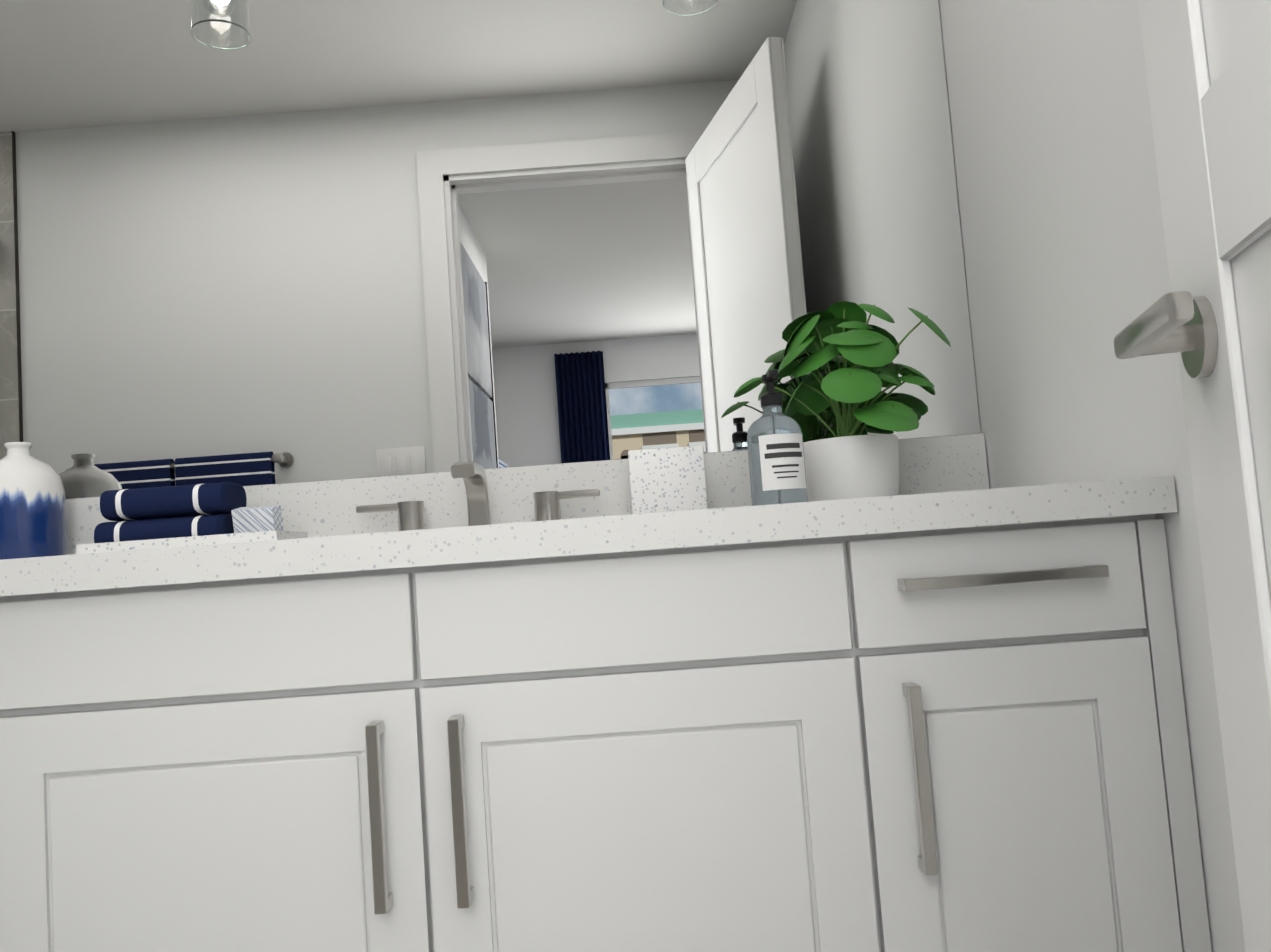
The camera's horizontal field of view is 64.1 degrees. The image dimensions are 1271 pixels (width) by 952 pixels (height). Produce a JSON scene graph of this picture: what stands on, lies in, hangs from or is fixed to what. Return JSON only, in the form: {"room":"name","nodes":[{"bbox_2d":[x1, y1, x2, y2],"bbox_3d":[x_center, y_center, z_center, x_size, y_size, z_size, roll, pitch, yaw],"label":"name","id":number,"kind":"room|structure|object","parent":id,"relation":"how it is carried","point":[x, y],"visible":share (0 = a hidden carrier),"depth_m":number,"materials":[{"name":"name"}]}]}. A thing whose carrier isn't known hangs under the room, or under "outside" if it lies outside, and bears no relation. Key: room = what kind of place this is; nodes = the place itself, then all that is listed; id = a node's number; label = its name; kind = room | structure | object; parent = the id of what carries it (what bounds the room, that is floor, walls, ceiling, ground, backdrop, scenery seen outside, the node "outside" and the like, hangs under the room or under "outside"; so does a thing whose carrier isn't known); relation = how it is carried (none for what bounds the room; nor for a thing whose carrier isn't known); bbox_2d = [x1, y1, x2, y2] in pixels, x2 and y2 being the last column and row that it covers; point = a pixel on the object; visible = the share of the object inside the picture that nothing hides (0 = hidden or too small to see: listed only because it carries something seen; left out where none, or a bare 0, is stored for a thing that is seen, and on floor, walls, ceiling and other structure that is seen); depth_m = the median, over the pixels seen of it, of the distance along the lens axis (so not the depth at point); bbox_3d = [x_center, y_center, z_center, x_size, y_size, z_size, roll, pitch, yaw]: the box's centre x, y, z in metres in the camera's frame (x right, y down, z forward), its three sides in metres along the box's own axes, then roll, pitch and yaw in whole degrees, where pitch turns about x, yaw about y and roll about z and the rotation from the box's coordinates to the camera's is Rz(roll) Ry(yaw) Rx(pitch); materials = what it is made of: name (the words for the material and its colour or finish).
{"room":"bathroom","nodes":[
{"label":"bathroom","id":0,"kind":"room"},
{"bbox_2d":[0,0,980,498],"bbox_3d":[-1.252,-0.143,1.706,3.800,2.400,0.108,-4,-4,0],"label":"mirror","id":1,"kind":"object","parent":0,"point":[256,242],"depth_m":1.67,"materials":[{"name":"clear mirror"}]},
{"bbox_2d":[939,0,1245,951],"bbox_3d":[0.586,-0.342,0.813,0.100,2.400,1.690,-4,-4,0],"label":"wall","id":2,"kind":"structure","parent":0,"point":[1059,208],"depth_m":1.25,"materials":[{"name":"white paint"}]},
{"bbox_2d":[66,433,988,552],"bbox_3d":[-0.253,0.046,1.625,1.627,0.110,0.020,-4,-4,0],"label":"backsplash","id":3,"kind":"structure","parent":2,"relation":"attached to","point":[955,461],"depth_m":1.62,"materials":[{"name":"white stone"}]},
{"bbox_2d":[1114,0,1270,951],"bbox_3d":[0.347,-0.227,0.375,0.263,2.115,0.788,-4,-4,0],"label":"door","id":4,"kind":"structure","parent":2,"relation":"in","point":[1207,318],"depth_m":0.67,"materials":[{"name":"white wood"}]},
{"bbox_3d":[-1.220,1.036,0.714,3.900,0.100,1.910,-4,-4,0],"label":"floor","id":5,"kind":"structure","parent":0,"visible":0},
{"bbox_2d":[0,497,1211,951],"bbox_3d":[-0.233,0.537,1.306,1.656,0.842,0.582,-4,-4,0],"label":"bathroom vanity","id":6,"kind":"object","parent":5,"relation":"on","point":[936,705],"depth_m":1.06,"materials":[{"name":"white paint"}]},
{"bbox_2d":[0,476,1175,580],"bbox_3d":[-0.249,0.102,1.342,1.627,0.045,0.577,-4,-4,0],"label":"countertop","id":7,"kind":"structure","parent":6,"relation":"on","point":[979,498],"depth_m":1.05,"materials":[{"name":"white stone"}]},
{"bbox_2d":[0,442,66,559],"bbox_3d":[-0.938,0.046,1.546,0.124,0.193,0.124,-4,-4,0],"label":"vase","id":8,"kind":"object","parent":7,"relation":"on","point":[33,519],"visible":0.81,"depth_m":1.51,"materials":[{"name":"ceramic"}]},
{"bbox_2d":[76,482,307,553],"bbox_3d":[-0.641,0.065,1.480,0.280,0.104,0.130,-4,-4,0],"label":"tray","id":9,"kind":"object","parent":7,"relation":"on","point":[183,515],"visible":0.79,"depth_m":1.44,"materials":[{"name":"fabric"}]},
{"bbox_2d":[356,462,599,530],"bbox_3d":[-0.242,0.036,1.509,0.374,0.108,0.151,-4,-4,0],"label":"faucet","id":10,"kind":"object","parent":7,"relation":"on","point":[474,477],"visible":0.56,"depth_m":1.54,"materials":[{"name":"silver metal"}]},
{"bbox_2d":[628,445,707,513],"bbox_3d":[0.048,0.016,1.523,0.110,0.110,0.110,-4,-4,0],"label":"box","id":11,"kind":"object","parent":7,"relation":"on","point":[671,479],"visible":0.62,"depth_m":1.47,"materials":[{"name":"grey stone"}]},
{"bbox_2d":[747,369,807,505],"bbox_3d":[0.193,-0.046,1.403,0.077,0.193,0.084,-4,-4,0],"label":"soap bottle","id":12,"kind":"object","parent":7,"relation":"on","point":[776,460],"visible":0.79,"depth_m":1.37,"materials":[{"name":"clear glass"}]},
{"bbox_2d":[734,301,950,501],"bbox_3d":[0.307,-0.109,1.476,0.320,0.313,0.248,-4,-4,0],"label":"potted plant","id":13,"kind":"object","parent":7,"relation":"on","point":[848,458],"visible":0.96,"depth_m":1.45,"materials":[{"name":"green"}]}
]}

